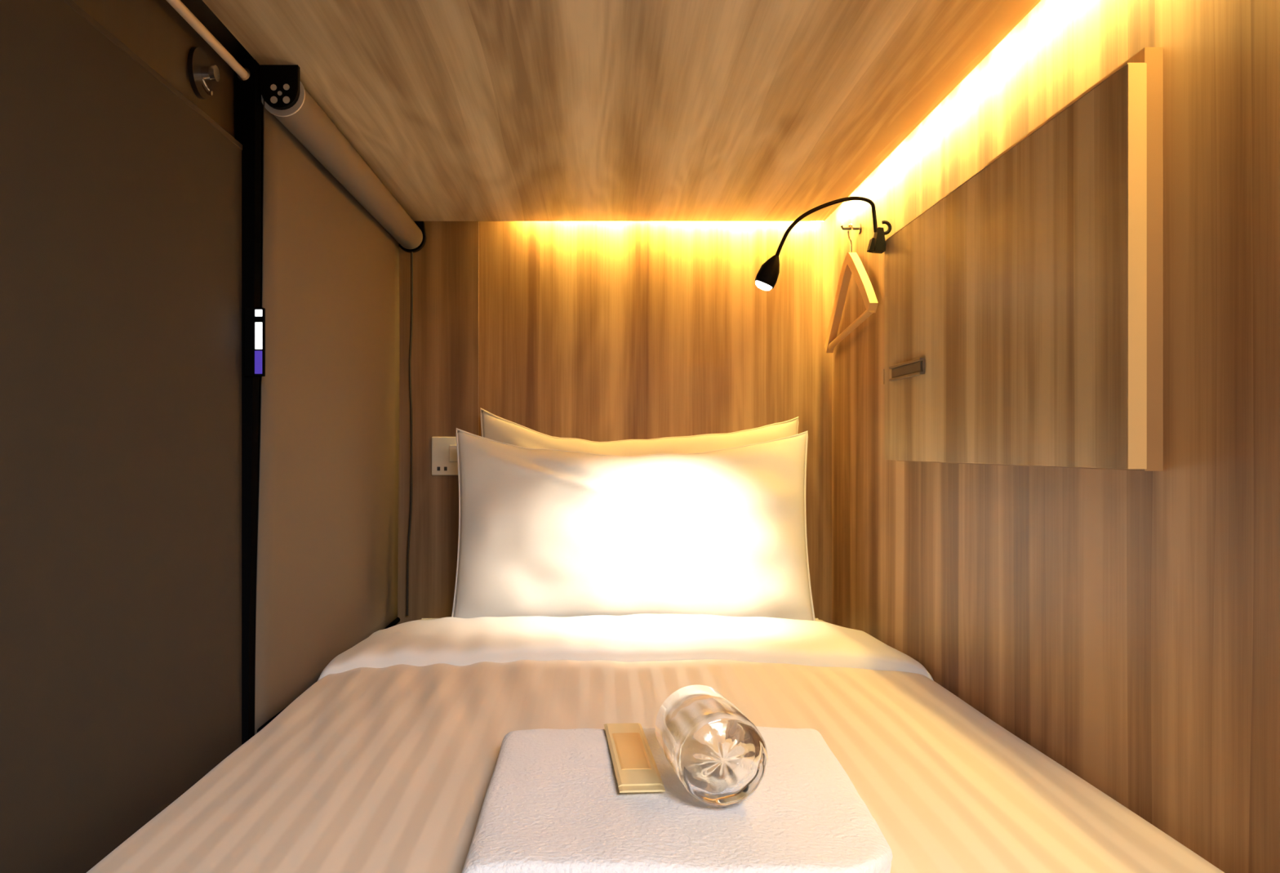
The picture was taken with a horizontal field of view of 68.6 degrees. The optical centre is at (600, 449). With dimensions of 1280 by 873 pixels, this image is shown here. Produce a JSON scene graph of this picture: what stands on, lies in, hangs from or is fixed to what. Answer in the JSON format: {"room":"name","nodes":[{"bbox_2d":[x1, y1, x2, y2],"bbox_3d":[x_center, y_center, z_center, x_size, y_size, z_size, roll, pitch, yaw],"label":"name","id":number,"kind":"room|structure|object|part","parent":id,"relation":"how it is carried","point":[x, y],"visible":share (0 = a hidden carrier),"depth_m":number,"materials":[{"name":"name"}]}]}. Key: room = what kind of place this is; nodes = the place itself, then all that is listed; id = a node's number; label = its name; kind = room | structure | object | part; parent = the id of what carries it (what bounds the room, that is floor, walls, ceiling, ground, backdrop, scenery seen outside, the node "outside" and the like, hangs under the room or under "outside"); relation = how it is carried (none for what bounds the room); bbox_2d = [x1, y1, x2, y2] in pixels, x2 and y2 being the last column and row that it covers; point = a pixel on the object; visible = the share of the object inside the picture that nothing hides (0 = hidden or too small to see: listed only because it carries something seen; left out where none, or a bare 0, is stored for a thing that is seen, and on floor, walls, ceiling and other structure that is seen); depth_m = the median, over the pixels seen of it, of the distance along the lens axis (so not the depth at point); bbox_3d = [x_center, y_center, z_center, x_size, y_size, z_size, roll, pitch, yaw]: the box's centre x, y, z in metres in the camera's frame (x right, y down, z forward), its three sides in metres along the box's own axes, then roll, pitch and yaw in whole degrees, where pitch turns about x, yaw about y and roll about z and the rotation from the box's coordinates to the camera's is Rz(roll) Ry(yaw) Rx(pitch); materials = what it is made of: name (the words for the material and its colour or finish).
{"room":"dormitory","nodes":[
{"label":"dormitory","id":0,"kind":"room"},
{"bbox_2d":[71,0,263,568],"bbox_3d":[-0.510,0.010,1.045,0.030,1.220,2.290,0,0,0],"label":"wall","id":1,"kind":"structure","parent":0,"point":[153,30],"depth_m":1.10,"materials":[{"name":"brown wood"}]},
{"bbox_2d":[0,0,242,872],"bbox_3d":[-0.487,0.075,0.591,0.014,0.970,1.341,0,0,0],"label":"roller blind","id":2,"kind":"object","parent":1,"relation":"attached to","point":[121,197],"visible":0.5,"depth_m":0.91,"materials":[{"name":"black fabric"}]},
{"bbox_3d":[-0.488,-0.406,0.591,0.013,0.008,1.341,0,0,0],"label":"rail","id":3,"kind":"part","parent":2,"relation":"part of","materials":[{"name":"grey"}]},
{"bbox_2d":[186,47,219,99],"bbox_3d":[-0.483,-0.462,1.152,0.023,0.060,0.060,0,0,0],"label":"wall hook","id":4,"kind":"object","parent":1,"relation":"attached to","point":[202,74],"visible":1,"depth_m":1.15,"materials":[{"name":"grey metal"}]},
{"bbox_3d":[-0.480,-0.462,1.152,0.017,0.020,0.020,0,0,0],"label":"knob","id":5,"kind":"part","parent":4,"relation":"part of","materials":[{"name":"silver metal"}]},
{"bbox_2d":[202,0,1041,221],"bbox_3d":[0.024,-0.555,1.045,1.037,0.060,2.290,0,0,0],"label":"ceiling","id":6,"kind":"structure","parent":0,"point":[464,110],"depth_m":1.38,"materials":[{"name":"brown wood"}]},
{"bbox_2d":[165,0,251,82],"bbox_3d":[-0.478,-0.527,0.591,0.018,0.066,1.342,0,0,0],"label":"rail","id":7,"kind":"object","parent":6,"relation":"attached to","point":[244,74],"visible":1,"depth_m":1.14,"materials":[{"name":"beige paint"}]},
{"bbox_2d":[236,67,251,82],"bbox_3d":[-0.478,-0.503,1.259,0.018,0.018,0.006,0,0,0],"label":"end cap","id":8,"kind":"object","parent":7,"relation":"attached to","point":[246,76],"depth_m":1.26,"materials":[{"name":"metal"}]},
{"bbox_2d":[254,65,426,734],"bbox_3d":[-0.440,-0.064,1.726,0.072,0.923,0.894,0,0,0],"label":"roller blind","id":9,"kind":"object","parent":6,"relation":"hanging from","point":[327,569],"visible":0.97,"depth_m":1.55,"materials":[{"name":"brown fabric"}]},
{"bbox_3d":[-0.441,-0.038,2.168,0.017,0.847,0.007,0,0,10],"label":"pull cord","id":10,"kind":"part","parent":9,"relation":"part of","materials":[{"name":"grey plastic"}]},
{"bbox_2d":[479,213,831,623],"bbox_3d":[0.024,0.010,2.205,1.097,1.220,0.030,0,0,0],"label":"wall","id":11,"kind":"structure","parent":0,"point":[591,331],"depth_m":2.19,"materials":[{"name":"brown wood"}]},
{"bbox_2d":[395,221,479,625],"bbox_3d":[-0.390,0.033,2.188,0.211,1.175,0.004,0,0,0],"label":"wall","id":12,"kind":"structure","parent":11,"relation":"attached to","point":[445,346],"depth_m":2.19,"materials":[{"name":"brown wood"}]},
{"bbox_2d":[431,436,457,475],"bbox_3d":[-0.352,0.016,2.181,0.082,0.090,0.010,0,0,0],"label":"power outlet","id":13,"kind":"object","parent":12,"relation":"attached to","point":[444,449],"visible":0.8,"depth_m":2.18,"materials":[{"name":"beige plastic"}]},
{"bbox_2d":[448,444,457,462],"bbox_3d":[-0.337,0.010,2.177,0.030,0.040,0.003,0,0,0],"label":"rocker switch","id":14,"kind":"object","parent":13,"relation":"attached to","point":[452,448],"depth_m":2.18,"materials":[{"name":"beige plastic"}]},
{"bbox_2d":[831,0,1279,872],"bbox_3d":[0.557,0.010,1.045,0.030,1.220,2.290,0,0,0],"label":"wall","id":15,"kind":"structure","parent":0,"point":[1123,626],"depth_m":0.95,"materials":[{"name":"brown wood"}]},
{"bbox_2d":[840,222,861,234],"bbox_3d":[0.522,-0.461,1.955,0.041,0.024,0.024,0,0,0],"label":"peg","id":16,"kind":"object","parent":15,"relation":"attached to","point":[858,228],"visible":1,"depth_m":1.95,"materials":[{"name":"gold metal"}]},
{"bbox_2d":[824,223,878,352],"bbox_3d":[0.525,-0.345,1.979,0.016,0.251,0.364,0,0,0],"label":"hanger","id":17,"kind":"object","parent":16,"relation":"hanging from","point":[852,264],"visible":1,"depth_m":1.97,"materials":[{"name":"brown wood"}]},
{"bbox_2d":[882,47,1163,471],"bbox_3d":[0.519,-0.183,1.279,0.046,0.408,0.771,0,0,0],"label":"upper cabinet","id":18,"kind":"object","parent":15,"relation":"attached to","point":[1024,306],"visible":1,"depth_m":1.05,"materials":[{"name":"brown wood"}]},
{"bbox_2d":[754,196,891,290],"bbox_3d":[0.392,-0.359,1.631,0.262,0.174,0.037,0,0,-14],"label":"reading lamp","id":19,"kind":"object","parent":18,"relation":"attached to","point":[766,279],"visible":1,"depth_m":1.62,"materials":[{"name":"black plastic"}]},
{"bbox_3d":[0.499,-0.129,1.530,0.008,0.025,0.156,0,0,0],"label":"handle","id":20,"kind":"part","parent":18,"relation":"part of","materials":[{"name":"brown metal"}]},
{"bbox_3d":[0.023,0.650,1.060,1.097,0.060,2.320,0,0,0],"label":"floor","id":21,"kind":"structure","parent":0,"visible":0},
{"bbox_2d":[234,59,261,744],"bbox_3d":[-0.479,0.048,1.274,0.028,1.145,0.024,0,0,0],"label":"post","id":22,"kind":"object","parent":21,"relation":"on","point":[247,95],"visible":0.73,"depth_m":1.26,"materials":[{"name":"black metal"}]},
{"bbox_2d":[244,307,265,376],"bbox_3d":[-0.465,-0.144,1.260,0.026,0.092,0.009,0,0,0],"label":"indicator light","id":23,"kind":"object","parent":22,"relation":"attached to","point":[254,317],"visible":1,"depth_m":1.26,"materials":[{"name":"plastic"}]},
{"bbox_2d":[421,617,823,621],"bbox_3d":[0.043,0.504,1.061,0.977,0.232,2.242,0,0,0],"label":"mattress","id":24,"kind":"object","parent":21,"relation":"on","point":[816,619],"visible":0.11,"depth_m":2.15,"materials":[{"name":"white fabric"}]},
{"bbox_2d":[451,427,815,620],"bbox_3d":[0.067,0.165,1.934,0.752,0.421,0.187,0,0,0],"label":"pillow","id":25,"kind":"object","parent":24,"relation":"on","point":[543,531],"visible":0.91,"depth_m":1.88,"materials":[{"name":"white fabric"}]},
{"bbox_2d":[480,408,799,455],"bbox_3d":[0.088,0.144,2.075,0.720,0.475,0.133,0,0,0],"label":"pillow","id":26,"kind":"object","parent":24,"relation":"on","point":[493,427],"visible":0.2,"depth_m":2.08,"materials":[{"name":"beige fabric"}]},
{"bbox_2d":[86,613,1224,872],"bbox_3d":[0.040,0.366,0.902,0.997,0.108,1.905,0,0,0],"label":"duvet","id":27,"kind":"object","parent":24,"relation":"on","point":[386,762],"visible":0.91,"depth_m":1.08,"materials":[{"name":"white fabric"}]},
{"bbox_2d":[461,725,892,872],"bbox_3d":[0.068,0.321,0.863,0.351,0.038,0.355,0,0,0],"label":"folded towel","id":28,"kind":"object","parent":27,"relation":"on","point":[553,802],"visible":0.85,"depth_m":0.78,"materials":[{"name":"white fabric"}]},
{"bbox_2d":[604,722,665,792],"bbox_3d":[0.031,0.300,0.926,0.041,0.004,0.202,0,0,-4],"label":"paper packet","id":29,"kind":"object","parent":28,"relation":"on","point":[636,770],"visible":1,"depth_m":0.90,"materials":[{"name":"brown paper"}]},
{"bbox_3d":[0.030,0.299,0.930,0.029,0.001,0.110,0,0,-4],"label":"printed panel","id":30,"kind":"part","parent":29,"relation":"part of","materials":[{"name":"brown paper"}]},
{"bbox_2d":[654,684,768,806],"bbox_3d":[0.097,0.262,0.837,0.081,0.081,0.106,0,0,-8],"label":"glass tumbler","id":31,"kind":"object","parent":28,"relation":"on","point":[720,757],"visible":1,"depth_m":0.79,"materials":[{"name":"clear glass"},{"name":"white plastic"},{"name":"water"}]}
]}

